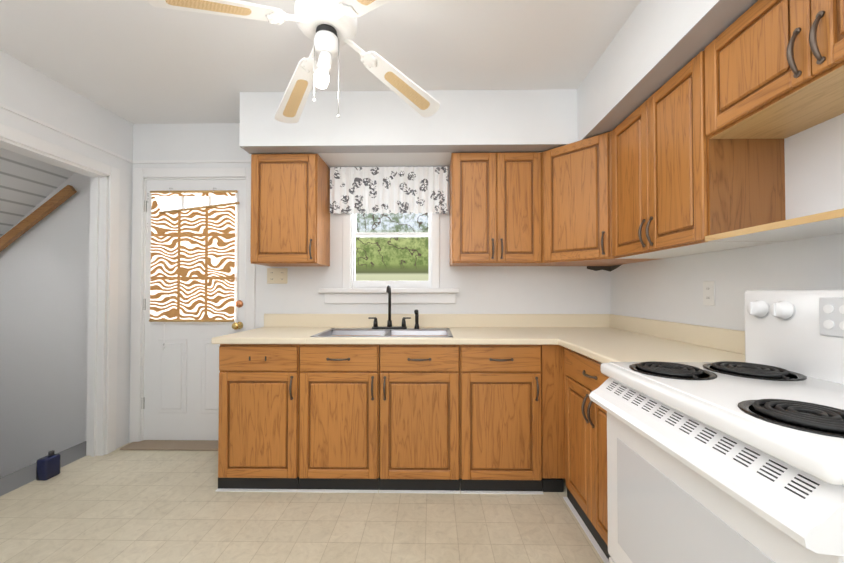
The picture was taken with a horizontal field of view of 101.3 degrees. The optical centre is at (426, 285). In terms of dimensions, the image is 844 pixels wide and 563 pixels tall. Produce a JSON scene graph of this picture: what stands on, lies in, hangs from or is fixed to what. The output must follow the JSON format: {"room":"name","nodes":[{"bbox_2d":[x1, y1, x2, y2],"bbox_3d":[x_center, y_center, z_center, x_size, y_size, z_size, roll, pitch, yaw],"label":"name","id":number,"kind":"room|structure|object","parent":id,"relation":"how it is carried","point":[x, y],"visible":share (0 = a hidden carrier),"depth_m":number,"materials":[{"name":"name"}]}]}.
{"room":"kitchen","nodes":[
{"label":"kitchen","id":0,"kind":"room"},
{"bbox_2d":[0,148,74,236],"bbox_3d":[-3.079,-0.705,2.192,1.240,1.086,1.150,0,-1,1],"label":"ceiling","id":1,"kind":"structure","parent":0,"point":[28,184],"depth_m":2.61,"materials":[{"name":"white paint"}]},
{"bbox_2d":[0,173,89,477],"bbox_3d":[-3.124,0.712,2.171,1.350,4.200,1.350,0,-1,1],"label":"wall","id":2,"kind":"structure","parent":0,"point":[44,284],"depth_m":2.75,"materials":[{"name":"white paint"}]},
{"bbox_2d":[0,185,76,251],"bbox_3d":[-3.288,-0.365,2.713,1.061,0.848,0.035,0,-1,1],"label":"stair handrail","id":3,"kind":"object","parent":2,"relation":"attached to","point":[35,217],"visible":1,"depth_m":2.69,"materials":[{"name":"brown wood"}]},
{"bbox_2d":[0,50,132,448],"bbox_3d":[-2.411,-0.061,0.707,0.120,2.500,4.020,0,-1,1],"label":"wall","id":4,"kind":"structure","parent":0,"point":[29,90],"depth_m":2.41,"materials":[{"name":"paint"}]},
{"bbox_2d":[0,123,119,456],"bbox_3d":[-2.382,0.163,2.103,0.136,2.095,0.970,0,-1,1],"label":"door frame","id":5,"kind":"structure","parent":4,"relation":"attached to","point":[102,317],"depth_m":2.50,"materials":[{"name":"white paint"}]},
{"bbox_2d":[0,103,132,163],"bbox_3d":[-2.345,-1.006,0.720,0.012,0.020,4.020,0,-1,1],"label":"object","id":6,"kind":"structure","parent":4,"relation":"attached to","point":[22,114],"depth_m":2.19,"materials":[{"name":"white paint"}]},
{"bbox_2d":[0,443,603,562],"bbox_3d":[-0.486,1.239,0.658,3.970,0.100,4.260,0,-1,1],"label":"floor","id":7,"kind":"structure","parent":0,"point":[117,505],"depth_m":1.76,"materials":[{"name":"tile"}]},
{"bbox_2d":[36,450,60,480],"bbox_3d":[-2.403,1.137,2.199,0.070,0.160,0.090,0,-1,1],"label":"bottle","id":8,"kind":"object","parent":7,"relation":"on","point":[47,466],"visible":1,"depth_m":2.17,"materials":[{"name":"blue plastic"}]},
{"bbox_2d":[215,333,326,491],"bbox_3d":[-0.971,0.781,2.365,0.542,0.867,0.627,0,-1,1],"label":"base cabinet","id":9,"kind":"object","parent":7,"relation":"on","point":[264,430],"depth_m":2.06,"materials":[{"name":"brown wood"}]},
{"bbox_2d":[311,333,474,493],"bbox_3d":[-0.280,0.781,2.355,1.080,0.867,0.627,0,-1,1],"label":"base cabinet","id":10,"kind":"object","parent":7,"relation":"on","point":[416,402],"depth_m":2.04,"materials":[{"name":"brown wood"}]},
{"bbox_2d":[211,325,558,344],"bbox_3d":[-0.246,0.328,2.346,2.040,0.037,0.657,0,-1,1],"label":"countertop","id":11,"kind":"structure","parent":10,"relation":"on","point":[268,334],"depth_m":2.24,"materials":[{"name":"beige laminate"}]},
{"bbox_2d":[310,285,452,336],"bbox_3d":[-0.270,0.234,2.310,0.859,0.489,0.470,0,-1,1],"label":"sink","id":12,"kind":"object","parent":11,"relation":"in","point":[389,330],"depth_m":2.46,"materials":[{"name":"silver metal"}]},
{"bbox_2d":[371,285,418,328],"bbox_3d":[-0.225,0.149,2.455,0.340,0.315,0.146,0,-1,1],"label":"faucet","id":13,"kind":"object","parent":11,"relation":"on","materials":[{"name":"black metal"}]},
{"bbox_2d":[475,345,530,493],"bbox_3d":[0.411,0.781,2.344,0.541,0.867,0.627,0,-1,1],"label":"base cabinet","id":14,"kind":"object","parent":7,"relation":"on","point":[502,372],"depth_m":2.03,"materials":[{"name":"brown wood"}]},
{"bbox_2d":[531,341,562,493],"bbox_3d":[0.734,0.780,2.319,0.220,0.867,0.667,0,-1,1],"label":"base cabinet","id":15,"kind":"object","parent":7,"relation":"on","point":[546,356],"depth_m":2.04,"materials":[{"name":"brown wood"}]},
{"bbox_2d":[563,349,610,562],"bbox_3d":[1.087,0.771,1.681,0.606,0.867,0.721,0,-1,1],"label":"base cabinet","id":16,"kind":"object","parent":7,"relation":"on","point":[584,421],"depth_m":1.71,"materials":[{"name":"brown wood"}]},
{"bbox_2d":[527,325,744,364],"bbox_3d":[1.077,0.322,1.982,0.638,0.037,1.345,0,-1,1],"label":"countertop","id":17,"kind":"structure","parent":16,"relation":"on","point":[601,343],"depth_m":1.72,"materials":[{"name":"beige laminate"}]},
{"bbox_2d":[589,289,843,562],"bbox_3d":[0.950,0.601,0.915,0.695,1.184,0.760,0,-1,1],"label":"electric range","id":18,"kind":"object","parent":7,"relation":"on","point":[725,462],"visible":1,"depth_m":0.89,"materials":[{"name":"white metal"}]},
{"bbox_2d":[0,0,640,123],"bbox_3d":[-0.486,-1.361,0.697,3.970,0.100,4.260,0,-1,1],"label":"ceiling","id":19,"kind":"structure","parent":0,"point":[138,61],"depth_m":1.88,"materials":[{"name":"white paint"}]},
{"bbox_2d":[147,0,439,122],"bbox_3d":[-0.429,-1.007,1.481,0.909,0.583,0.909,0,-1,7],"label":"ceiling fan","id":20,"kind":"object","parent":19,"relation":"hanging from","point":[328,28],"visible":1,"depth_m":1.45,"materials":[{"name":"white"}]},
{"bbox_2d":[239,0,757,167],"bbox_3d":[0.056,-1.130,0.685,2.645,0.362,4.020,0,-1,1],"label":"soffit bulkhead","id":21,"kind":"object","parent":19,"relation":"attached to","point":[653,47],"visible":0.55,"depth_m":2.27,"materials":[{"name":"paint"}]},
{"bbox_2d":[129,123,610,442],"bbox_3d":[-0.455,-0.030,2.747,3.970,2.500,0.120,0,-1,1],"label":"wall","id":22,"kind":"structure","parent":0,"point":[533,290],"depth_m":2.69,"materials":[{"name":"paint"}]},
{"bbox_2d":[120,440,217,450],"bbox_3d":[-1.820,1.212,2.639,0.918,0.014,0.160,0,-1,1],"label":"sill","id":23,"kind":"structure","parent":22,"relation":"attached to","point":[195,445],"depth_m":2.62,"materials":[{"name":"beige wood"}]},
{"bbox_2d":[133,160,250,163],"bbox_3d":[-1.763,-0.975,2.715,1.055,0.020,0.012,0,-1,1],"label":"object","id":24,"kind":"structure","parent":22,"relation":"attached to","point":[140,161],"depth_m":2.71,"materials":[{"name":"white paint"}]},
{"bbox_2d":[130,167,255,442],"bbox_3d":[-1.819,0.147,2.727,0.968,2.145,0.076,0,-1,1],"label":"door frame","id":25,"kind":"structure","parent":22,"relation":"attached to","point":[141,176],"depth_m":2.70,"materials":[{"name":"white paint"}]},
{"bbox_2d":[143,180,244,439],"bbox_3d":[-1.827,0.183,2.703,0.808,2.042,0.108,0,-1,1],"label":"back door","id":26,"kind":"structure","parent":22,"relation":"in","point":[195,273],"depth_m":2.70,"materials":[{"name":"white wood"}]},
{"bbox_2d":[147,187,239,349],"bbox_3d":[-1.821,-0.138,2.700,0.727,1.263,0.042,0,-1,1],"label":"shade","id":27,"kind":"object","parent":26,"relation":"attached to","point":[193,233],"depth_m":2.70,"materials":[{"name":"multicoloured"}]},
{"bbox_2d":[267,268,287,283],"bbox_3d":[-1.166,-0.079,2.694,0.160,0.120,0.009,0,-1,1],"label":"outlet","id":28,"kind":"object","parent":22,"relation":"attached to","point":[276,275],"visible":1,"depth_m":2.69,"materials":[{"name":"beige plastic"}]},
{"bbox_2d":[250,154,329,265],"bbox_3d":[-0.989,-0.537,2.527,0.462,0.763,0.351,0,-1,1],"label":"upper cabinet","id":29,"kind":"object","parent":22,"relation":"attached to","point":[290,209],"visible":1,"depth_m":2.39,"materials":[{"name":"brown wood"}]},
{"bbox_2d":[318,213,458,303],"bbox_3d":[-0.290,-0.353,2.722,1.074,0.978,0.175,0,-1,1],"label":"window","id":30,"kind":"structure","parent":22,"relation":"in","point":[353,291],"depth_m":2.67,"materials":[{"name":"white paint"}]},
{"bbox_2d":[330,166,448,213],"bbox_3d":[-0.290,-0.730,2.658,0.914,0.363,0.075,0,-1,1],"label":"valance curtain","id":31,"kind":"object","parent":22,"relation":"attached to","point":[394,190],"visible":0.92,"depth_m":2.65,"materials":[{"name":"fabric"}]},
{"bbox_2d":[264,314,610,324],"bbox_3d":[0.073,0.265,2.661,2.668,0.102,0.020,0,-1,1],"label":"backsplash","id":32,"kind":"structure","parent":22,"relation":"attached to","point":[269,319],"depth_m":2.65,"materials":[{"name":"beige laminate"}]},
{"bbox_2d":[450,152,541,265],"bbox_3d":[0.480,-0.537,2.505,0.614,0.763,0.351,0,-1,1],"label":"upper cabinet","id":33,"kind":"object","parent":22,"relation":"attached to","point":[495,209],"visible":1,"depth_m":2.36,"materials":[{"name":"brown wood"}]},
{"bbox_2d":[532,131,656,265],"bbox_3d":[1.095,-0.539,2.361,0.620,0.763,0.620,0,-1,1],"label":"upper cabinet","id":34,"kind":"object","parent":22,"relation":"attached to","point":[576,203],"visible":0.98,"depth_m":2.19,"materials":[{"name":"brown wood"}]},
{"bbox_2d":[587,265,620,270],"bbox_3d":[1.317,-0.133,2.576,0.178,0.042,0.168,0,-1,1],"label":"under-cabinet light","id":35,"kind":"object","parent":34,"relation":"attached to","point":[606,268],"depth_m":2.66,"materials":[{"name":"grey metal"}]},
{"bbox_2d":[610,113,843,330],"bbox_3d":[1.438,-0.062,0.588,0.120,2.500,4.140,0,-1,1],"label":"wall","id":36,"kind":"structure","parent":0,"point":[669,289],"depth_m":1.43,"materials":[{"name":"paint"}]},
{"bbox_2d":[611,314,744,352],"bbox_3d":[1.386,0.255,1.968,0.020,0.102,1.325,0,-1,1],"label":"backsplash","id":37,"kind":"structure","parent":36,"relation":"attached to","point":[731,340],"depth_m":1.82,"materials":[{"name":"beige laminate"}]},
{"bbox_2d":[611,50,785,258],"bbox_3d":[1.224,-0.549,1.698,0.341,0.764,0.701,0,-1,1],"label":"upper cabinet","id":38,"kind":"object","parent":36,"relation":"attached to","point":[683,184],"visible":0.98,"depth_m":1.47,"materials":[{"name":"brown wood"}]},
{"bbox_2d":[703,281,714,305],"bbox_3d":[1.390,0.036,1.707,0.009,0.120,0.072,0,-1,1],"label":"outlet","id":39,"kind":"object","parent":36,"relation":"attached to","point":[708,293],"visible":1,"depth_m":1.70,"materials":[{"name":"white plastic"}]},
{"bbox_2d":[705,208,843,241],"bbox_3d":[1.228,-0.189,0.917,0.310,0.021,0.848,0,-1,1],"label":"shelf","id":40,"kind":"object","parent":36,"relation":"attached to","point":[820,224],"visible":0.93,"depth_m":1.11,"materials":[{"name":"white wood"}]},
{"bbox_2d":[705,0,843,138],"bbox_3d":[1.213,-0.760,0.970,0.341,0.364,0.760,0,-1,1],"label":"upper cabinet","id":41,"kind":"object","parent":36,"relation":"attached to","point":[774,69],"visible":0.98,"depth_m":1.11,"materials":[{"name":"brown wood"}]},
{"label":"outside","id":42,"kind":"structure","parent":0,"visible":0},
{"bbox_2d":[0,441,86,495],"bbox_3d":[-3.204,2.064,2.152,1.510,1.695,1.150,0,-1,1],"label":"baseboard","id":43,"kind":"structure","parent":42,"point":[10,482],"depth_m":2.26,"materials":[{"name":"grey"}]},
{"bbox_2d":[355,213,427,280],"bbox_3d":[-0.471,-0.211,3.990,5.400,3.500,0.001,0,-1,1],"label":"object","id":44,"kind":"structure","parent":42,"point":[391,258],"depth_m":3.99,"materials":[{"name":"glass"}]}
]}

